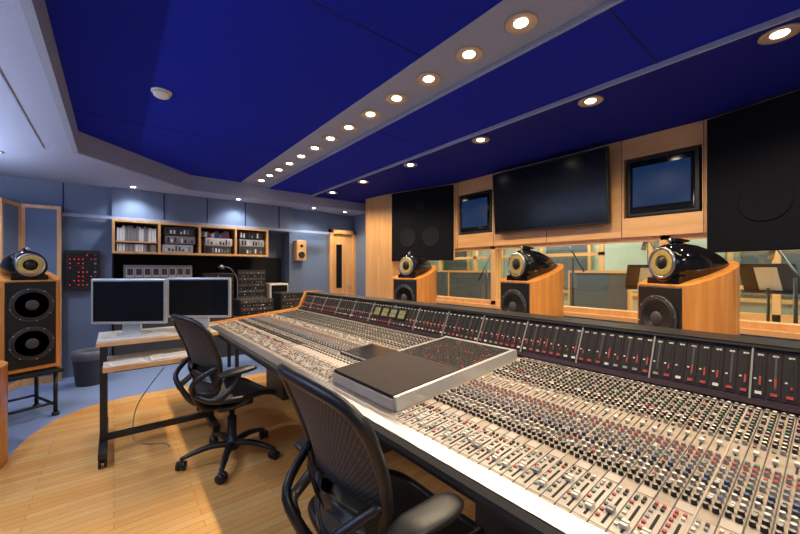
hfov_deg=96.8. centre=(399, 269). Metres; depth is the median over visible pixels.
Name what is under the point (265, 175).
recessed light
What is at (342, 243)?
door
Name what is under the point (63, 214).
trim
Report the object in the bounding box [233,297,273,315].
rack
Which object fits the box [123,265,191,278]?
panel
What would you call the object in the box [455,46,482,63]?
recessed light
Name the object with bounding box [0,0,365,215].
ceiling
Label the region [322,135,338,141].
recessed light
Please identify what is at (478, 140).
recessed light
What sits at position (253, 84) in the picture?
ceiling
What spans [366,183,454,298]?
wall panel
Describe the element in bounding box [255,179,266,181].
recessed light
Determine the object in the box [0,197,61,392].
screen
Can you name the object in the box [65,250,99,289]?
panel
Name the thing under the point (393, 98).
recessed light
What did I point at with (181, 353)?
keyboard
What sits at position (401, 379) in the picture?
panel
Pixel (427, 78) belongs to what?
recessed light
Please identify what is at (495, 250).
window
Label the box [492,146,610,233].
flat-screen tv
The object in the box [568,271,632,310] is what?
screen
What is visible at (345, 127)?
recessed light
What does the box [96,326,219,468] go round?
computer desk
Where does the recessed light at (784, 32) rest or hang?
in the ceiling at (253, 84)
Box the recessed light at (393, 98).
[386,93,407,103]
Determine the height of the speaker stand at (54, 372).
0.430 m
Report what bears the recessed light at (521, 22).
in the ceiling at (253, 84)
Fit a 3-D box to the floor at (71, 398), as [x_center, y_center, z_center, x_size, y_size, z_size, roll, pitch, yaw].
[-0.313,1.400,2.381,5.500,0.100,9.300,0,0,-39]
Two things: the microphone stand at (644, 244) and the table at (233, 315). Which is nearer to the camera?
the microphone stand at (644, 244)
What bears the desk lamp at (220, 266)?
on the cabinet at (177, 343)
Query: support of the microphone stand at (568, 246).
on the floor
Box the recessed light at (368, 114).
[360,110,380,118]
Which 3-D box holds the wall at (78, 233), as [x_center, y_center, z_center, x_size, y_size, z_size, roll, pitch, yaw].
[-2.984,0.125,5.776,5.400,2.450,0.660,0,0,-39]
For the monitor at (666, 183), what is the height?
0.550 m
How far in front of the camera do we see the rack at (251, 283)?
5.85 m
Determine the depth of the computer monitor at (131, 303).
2.85 m
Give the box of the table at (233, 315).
[227,313,248,367]
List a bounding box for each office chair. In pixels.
[170,314,279,484]
[276,363,485,533]
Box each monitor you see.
[91,278,167,334]
[167,278,230,327]
[266,283,287,297]
[460,190,491,234]
[627,146,701,217]
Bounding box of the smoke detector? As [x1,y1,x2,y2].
[151,87,171,99]
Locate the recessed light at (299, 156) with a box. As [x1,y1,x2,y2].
[294,154,308,158]
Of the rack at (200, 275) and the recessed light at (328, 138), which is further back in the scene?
the rack at (200, 275)
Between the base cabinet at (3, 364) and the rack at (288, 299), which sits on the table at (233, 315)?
the rack at (288, 299)
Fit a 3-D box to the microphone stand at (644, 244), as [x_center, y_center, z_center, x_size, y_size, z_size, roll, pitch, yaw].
[2.899,0.470,4.025,0.517,1.757,0.659,0,0,-21]
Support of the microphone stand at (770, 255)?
on the floor
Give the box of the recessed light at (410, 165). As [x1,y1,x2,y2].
[403,163,416,167]
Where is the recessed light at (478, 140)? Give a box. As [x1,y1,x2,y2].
[472,137,489,143]
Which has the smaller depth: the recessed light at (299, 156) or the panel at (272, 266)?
the recessed light at (299, 156)
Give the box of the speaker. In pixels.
[294,240,305,260]
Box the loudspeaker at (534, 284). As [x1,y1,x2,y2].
[500,246,563,316]
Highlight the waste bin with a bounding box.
[70,347,108,386]
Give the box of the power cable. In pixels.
[132,367,169,446]
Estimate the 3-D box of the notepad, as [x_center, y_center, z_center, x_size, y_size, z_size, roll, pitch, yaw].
[-1.960,0.659,2.543,0.140,0.007,0.200,0,0,40]
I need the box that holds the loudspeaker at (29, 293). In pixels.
[0,247,59,377]
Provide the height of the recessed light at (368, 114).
0.010 m
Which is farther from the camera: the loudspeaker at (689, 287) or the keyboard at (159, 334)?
the keyboard at (159, 334)
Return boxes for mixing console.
[210,290,799,533]
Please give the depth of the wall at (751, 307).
6.25 m
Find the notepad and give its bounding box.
[106,358,145,366]
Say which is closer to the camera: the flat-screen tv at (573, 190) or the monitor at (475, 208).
the flat-screen tv at (573, 190)
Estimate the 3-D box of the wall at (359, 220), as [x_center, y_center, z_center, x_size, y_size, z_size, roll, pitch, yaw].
[1.876,0.055,3.888,0.200,2.590,8.700,0,0,-39]
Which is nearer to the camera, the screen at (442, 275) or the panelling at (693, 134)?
the panelling at (693, 134)
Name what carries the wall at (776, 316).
on the floor
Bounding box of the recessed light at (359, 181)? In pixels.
[357,180,368,183]
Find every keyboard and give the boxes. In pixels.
[97,332,166,341]
[149,351,187,360]
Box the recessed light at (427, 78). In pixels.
[416,72,440,85]
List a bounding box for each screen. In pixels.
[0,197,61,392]
[437,270,447,295]
[448,270,490,299]
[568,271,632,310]
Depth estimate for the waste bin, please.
4.10 m
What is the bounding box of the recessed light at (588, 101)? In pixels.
[578,95,603,106]
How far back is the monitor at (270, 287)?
6.08 m
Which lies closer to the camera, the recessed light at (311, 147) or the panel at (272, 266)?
the recessed light at (311, 147)
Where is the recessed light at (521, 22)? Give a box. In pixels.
[504,11,537,33]
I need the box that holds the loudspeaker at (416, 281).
[393,252,436,303]
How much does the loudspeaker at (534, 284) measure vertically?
1.128 m
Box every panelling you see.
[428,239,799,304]
[437,119,799,339]
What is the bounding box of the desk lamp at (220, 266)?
[218,265,237,303]
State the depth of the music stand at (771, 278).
3.89 m
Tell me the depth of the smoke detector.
2.55 m
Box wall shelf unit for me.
[112,219,267,256]
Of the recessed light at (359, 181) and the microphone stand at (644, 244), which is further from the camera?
the recessed light at (359, 181)
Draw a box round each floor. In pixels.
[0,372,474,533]
[8,354,265,456]
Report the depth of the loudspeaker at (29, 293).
3.12 m
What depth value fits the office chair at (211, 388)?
2.35 m
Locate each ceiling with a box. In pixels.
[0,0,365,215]
[45,0,799,203]
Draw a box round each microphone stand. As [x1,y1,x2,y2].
[478,254,490,298]
[568,246,584,305]
[641,242,655,249]
[766,250,799,323]
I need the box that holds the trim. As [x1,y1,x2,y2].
[62,213,331,234]
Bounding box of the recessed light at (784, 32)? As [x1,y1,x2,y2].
[757,23,799,44]
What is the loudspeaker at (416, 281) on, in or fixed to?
on the speaker stand
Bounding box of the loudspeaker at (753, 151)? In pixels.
[707,89,799,252]
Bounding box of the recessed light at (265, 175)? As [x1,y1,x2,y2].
[263,174,275,177]
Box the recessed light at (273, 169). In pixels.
[272,168,285,171]
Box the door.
[328,229,355,294]
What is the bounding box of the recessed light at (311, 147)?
[307,145,322,150]
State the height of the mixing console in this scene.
1.069 m
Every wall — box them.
[0,175,353,377]
[354,213,799,341]
[439,242,799,323]
[443,241,799,315]
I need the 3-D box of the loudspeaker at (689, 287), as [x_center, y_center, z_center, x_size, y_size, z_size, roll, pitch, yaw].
[1.900,0.356,2.303,0.542,1.128,0.436,0,0,-6]
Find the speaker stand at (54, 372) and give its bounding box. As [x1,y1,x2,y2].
[8,367,64,415]
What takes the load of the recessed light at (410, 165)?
in the ceiling at (253, 84)
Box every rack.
[198,273,233,302]
[232,270,265,297]
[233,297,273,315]
[272,291,303,310]
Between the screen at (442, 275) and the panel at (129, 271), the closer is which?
the panel at (129, 271)
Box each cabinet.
[0,360,7,468]
[114,303,242,372]
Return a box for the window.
[437,233,799,332]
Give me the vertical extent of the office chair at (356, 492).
1.053 m
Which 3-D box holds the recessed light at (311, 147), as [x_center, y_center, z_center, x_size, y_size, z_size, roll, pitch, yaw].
[-0.903,-1.290,3.767,0.168,0.010,0.168,0,0,-39]
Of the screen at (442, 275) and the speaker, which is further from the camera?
the screen at (442, 275)
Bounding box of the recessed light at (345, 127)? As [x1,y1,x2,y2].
[340,124,357,131]
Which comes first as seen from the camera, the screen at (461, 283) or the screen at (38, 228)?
the screen at (38, 228)
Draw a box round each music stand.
[625,265,651,288]
[739,263,799,321]
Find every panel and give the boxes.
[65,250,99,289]
[114,255,280,282]
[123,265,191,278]
[332,336,516,411]
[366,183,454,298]
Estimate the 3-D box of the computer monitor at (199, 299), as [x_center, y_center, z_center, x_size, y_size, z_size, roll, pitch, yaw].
[-1.835,0.296,3.308,0.570,0.455,0.160,0,0,-1]
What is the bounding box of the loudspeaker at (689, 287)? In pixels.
[637,238,739,334]
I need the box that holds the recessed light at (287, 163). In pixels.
[282,161,296,165]
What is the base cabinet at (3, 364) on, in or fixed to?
on the floor at (71, 398)
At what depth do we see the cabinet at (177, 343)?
4.98 m
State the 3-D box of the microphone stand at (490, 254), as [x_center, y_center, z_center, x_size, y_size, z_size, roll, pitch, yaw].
[1.367,0.495,5.810,0.517,1.707,0.659,0,0,2]
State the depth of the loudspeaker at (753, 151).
2.60 m
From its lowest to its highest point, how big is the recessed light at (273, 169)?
0.010 m
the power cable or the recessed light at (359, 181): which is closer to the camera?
the power cable
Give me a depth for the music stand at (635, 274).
4.72 m
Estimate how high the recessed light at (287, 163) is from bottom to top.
0.010 m
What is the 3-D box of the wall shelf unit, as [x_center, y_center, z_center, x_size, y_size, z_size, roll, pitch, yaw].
[-3.110,-0.445,5.437,2.020,0.450,0.430,0,0,-39]
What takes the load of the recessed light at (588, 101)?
in the ceiling at (253, 84)

